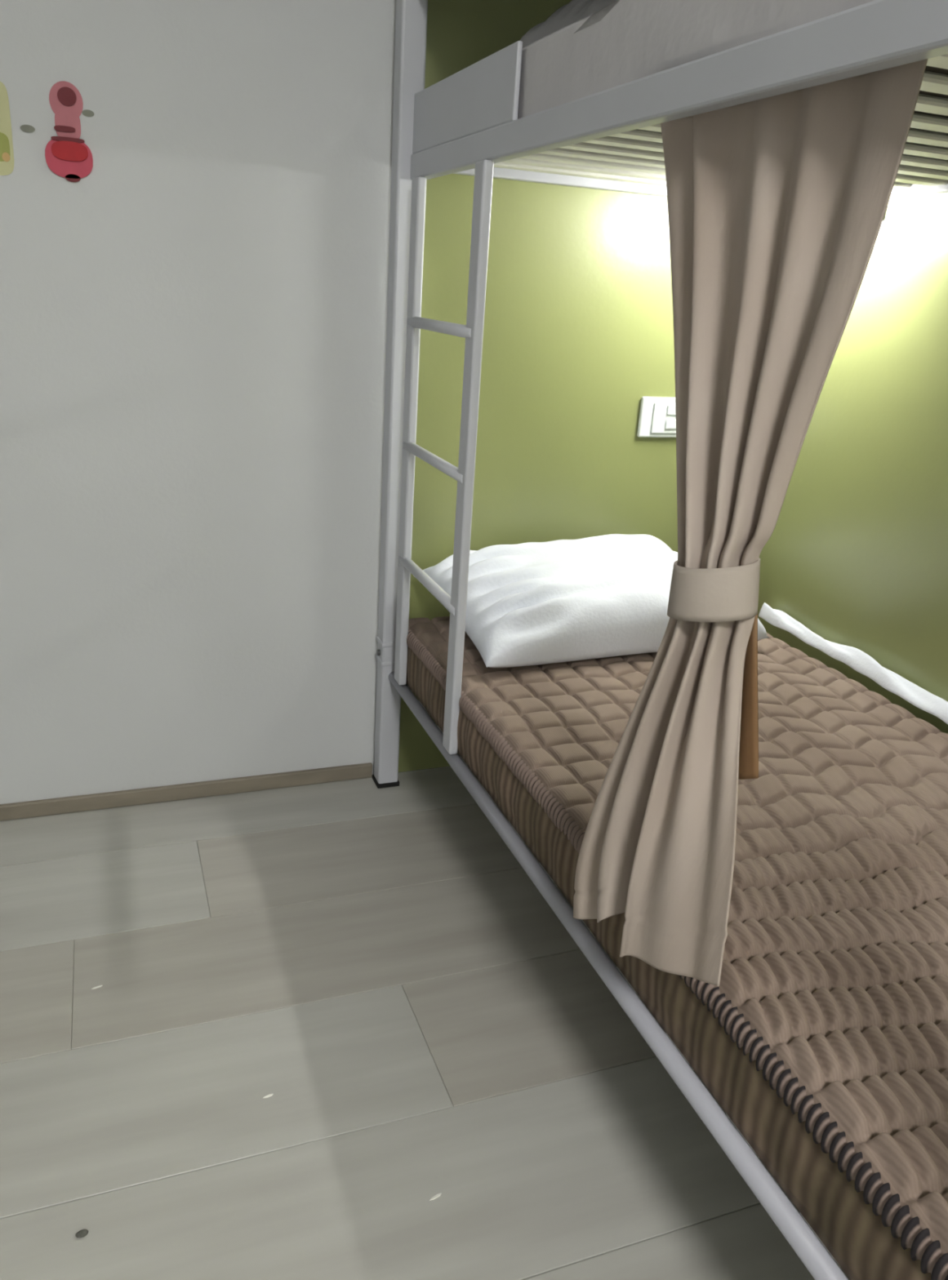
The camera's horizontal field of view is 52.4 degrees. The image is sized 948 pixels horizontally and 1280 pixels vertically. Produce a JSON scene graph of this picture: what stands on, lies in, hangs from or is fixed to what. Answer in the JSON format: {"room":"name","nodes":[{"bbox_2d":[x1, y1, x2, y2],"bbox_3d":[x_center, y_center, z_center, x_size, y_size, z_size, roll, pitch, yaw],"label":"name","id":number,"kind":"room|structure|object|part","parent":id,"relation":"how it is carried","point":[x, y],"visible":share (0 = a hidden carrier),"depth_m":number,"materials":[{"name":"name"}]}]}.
{"room":"dormitory","nodes":[
{"label":"dormitory","id":0,"kind":"room"},
{"bbox_2d":[0,0,677,804],"bbox_3d":[-1.157,-0.875,1.809,4.000,2.750,0.100,-4,22,-20],"label":"wall","id":1,"kind":"structure","parent":0,"point":[193,325],"depth_m":2.17,"materials":[{"name":"grey paint"}]},
{"bbox_2d":[0,81,13,175],"bbox_3d":[-0.936,-0.963,1.802,0.128,0.164,0.004,-4,22,-20],"label":"poster","id":2,"kind":"object","parent":1,"relation":"attached to","point":[6,155],"visible":1,"depth_m":1.82,"materials":[{"name":"yellow paper"}]},
{"bbox_2d":[0,132,9,161],"bbox_3d":[-0.919,-0.934,1.820,0.076,0.052,0.001,-4,22,-20],"label":"print","id":3,"kind":"object","parent":2,"relation":"attached to","point":[4,136],"depth_m":1.83},
{"bbox_2d":[1,152,9,161],"bbox_3d":[-0.892,-0.920,1.835,0.014,0.016,0.001,-4,22,-20],"label":"print","id":4,"kind":"object","parent":2,"relation":"attached to","point":[5,156],"depth_m":1.83},
{"bbox_2d":[19,124,35,132],"bbox_3d":[-0.850,-0.974,1.833,0.026,0.013,0.002,-4,22,-20],"label":"sticker","id":5,"kind":"object","parent":1,"relation":"attached to","point":[26,128],"visible":1,"depth_m":1.83,"materials":[{"name":"grey paper"}]},
{"bbox_2d":[44,80,93,182],"bbox_3d":[-0.783,-0.978,1.854,0.086,0.174,0.010,-4,22,-20],"label":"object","id":6,"kind":"object","parent":1,"relation":"attached to","point":[67,156],"visible":1,"depth_m":1.85,"materials":[{"name":"red plastic"}]},
{"bbox_2d":[81,109,93,116],"bbox_3d":[-0.745,-1.016,1.858,0.022,0.012,0.002,-4,22,-20],"label":"sticker","id":7,"kind":"object","parent":1,"relation":"attached to","point":[86,113],"visible":1,"depth_m":1.86,"materials":[{"name":"grey paper"}]},
{"bbox_2d":[0,762,372,821],"bbox_3d":[-1.636,0.443,2.073,2.912,0.040,0.014,-4,22,-20],"label":"baseboard","id":8,"kind":"structure","parent":1,"relation":"attached to","point":[42,807],"depth_m":2.40,"materials":[{"name":"beige wood"}]},
{"bbox_2d":[636,396,675,437],"bbox_3d":[0.495,-0.580,2.511,0.140,0.103,0.022,-4,22,-20],"label":"light switch","id":9,"kind":"object","parent":1,"relation":"attached to","point":[657,415],"visible":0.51,"depth_m":2.50,"materials":[{"name":"white plastic"}]},
{"bbox_2d":[665,418,675,429],"bbox_3d":[0.524,-0.564,2.519,0.052,0.026,0.005,-4,22,-20],"label":"rocker switch","id":10,"kind":"object","parent":9,"relation":"attached to","point":[670,424],"depth_m":2.51,"materials":[{"name":"white plastic"}]},
{"bbox_2d":[666,404,675,415],"bbox_3d":[0.526,-0.598,2.506,0.052,0.026,0.005,-4,22,-20],"label":"rocker switch","id":11,"kind":"object","parent":9,"relation":"attached to","point":[671,409],"depth_m":2.50,"materials":[{"name":"white plastic"}]},
{"bbox_2d":[0,766,849,1279],"bbox_3d":[-0.464,1.165,0.464,3.900,0.060,4.130,-4,22,-20],"label":"floor","id":12,"kind":"structure","parent":0,"point":[420,1022],"depth_m":1.62,"materials":[{"name":"grey laminate"}]},
{"bbox_2d":[75,1229,88,1237],"bbox_3d":[-0.536,0.811,1.317,0.017,0.006,0.010,-4,22,-20],"label":"crumb","id":13,"kind":"object","parent":12,"relation":"on","point":[82,1233],"visible":1,"depth_m":1.31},
{"bbox_2d":[262,1093,273,1097],"bbox_3d":[-0.333,0.738,1.559,0.018,0.002,0.005,-9,24,-31],"label":"paper fleck","id":14,"kind":"object","parent":12,"relation":"on","point":[269,1095],"visible":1,"depth_m":1.56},
{"bbox_2d":[429,1192,441,1200],"bbox_3d":[-0.056,0.812,1.406,0.022,0.002,0.005,-12,25,-36],"label":"paper fleck","id":15,"kind":"object","parent":12,"relation":"on","point":[437,1195],"visible":1,"depth_m":1.41,"materials":[{"name":"white paper"}]},
{"bbox_2d":[372,0,947,1279],"bbox_3d":[0.613,-0.315,1.455,0.981,2.162,2.098,-4,22,-20],"label":"bunk bed","id":16,"kind":"object","parent":12,"relation":"on","point":[466,122],"visible":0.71,"depth_m":1.70,"materials":[{"name":"grey paint"}]},
{"bbox_3d":[-0.168,-0.633,2.187,0.054,2.142,0.054,-4,22,-20],"label":"post","id":17,"kind":"part","parent":16,"relation":"part of","materials":[{"name":"white metal"}]},
{"bbox_3d":[0.286,-1.047,2.206,0.868,0.025,0.028,-4,22,-20],"label":"rail","id":18,"kind":"part","parent":16,"relation":"part of","materials":[{"name":"white metal"}]},
{"bbox_3d":[0.141,0.433,1.563,0.028,0.028,1.988,-4,22,-20],"label":"rail","id":19,"kind":"part","parent":16,"relation":"part of","materials":[{"name":"grey metal"}]},
{"bbox_2d":[405,616,947,1279],"bbox_3d":[0.577,0.313,1.690,0.927,0.162,1.986,-4,22,-20],"label":"mattress","id":20,"kind":"object","parent":16,"relation":"on","point":[822,1037],"visible":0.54,"depth_m":1.33,"materials":[{"name":"brown fabric"}]},
{"bbox_2d":[413,533,768,667],"bbox_3d":[0.280,-0.120,2.315,0.740,0.200,0.456,-5,22,-23],"label":"pillow","id":21,"kind":"object","parent":20,"relation":"on","point":[529,603],"visible":0.79,"depth_m":2.15,"materials":[{"name":"white fabric"}]},
{"bbox_2d":[758,602,947,724],"bbox_3d":[0.978,0.162,1.884,0.072,0.043,1.400,-4,22,-20],"label":"sheet","id":22,"kind":"object","parent":20,"relation":"on","point":[860,661],"visible":1,"depth_m":2.15,"materials":[{"name":"white fabric"}]},
{"bbox_3d":[0.223,-0.656,1.166,0.028,0.050,1.988,-4,22,-20],"label":"rail","id":23,"kind":"part","parent":16,"relation":"part of","materials":[{"name":"white metal"}]},
{"bbox_2d":[517,0,947,147],"bbox_3d":[0.644,-0.763,1.296,0.889,0.122,1.960,-4,22,-20],"label":"mattress","id":24,"kind":"object","parent":16,"relation":"on","point":[624,42],"visible":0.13,"depth_m":1.20,"materials":[{"name":"white fabric"}]},
{"bbox_2d":[520,0,617,48],"bbox_3d":[0.434,-1.113,1.796,0.620,0.153,0.398,-3,21,-18],"label":"pillow","id":25,"kind":"object","parent":24,"relation":"on","point":[575,11],"visible":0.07,"depth_m":1.74,"materials":[{"name":"white fabric"}]},
{"bbox_2d":[573,58,928,986],"bbox_3d":[0.249,-0.078,1.178,0.123,1.060,0.485,-4,22,-20],"label":"curtain","id":26,"kind":"object","parent":16,"relation":"hanging from","point":[777,205],"visible":0.98,"depth_m":1.09,"materials":[{"name":"beige fabric"}]},
{"bbox_3d":[1.068,-0.727,1.474,0.028,0.025,1.988,-4,22,-20],"label":"rail","id":27,"kind":"part","parent":16,"relation":"part of","materials":[{"name":"white metal"}]},
{"bbox_2d":[757,192,947,733],"bbox_3d":[1.478,-0.299,0.715,0.100,2.750,4.230,-4,22,-20],"label":"wall","id":28,"kind":"structure","parent":0,"point":[855,553],"depth_m":2.11,"materials":[{"name":"green paint"}]}
]}

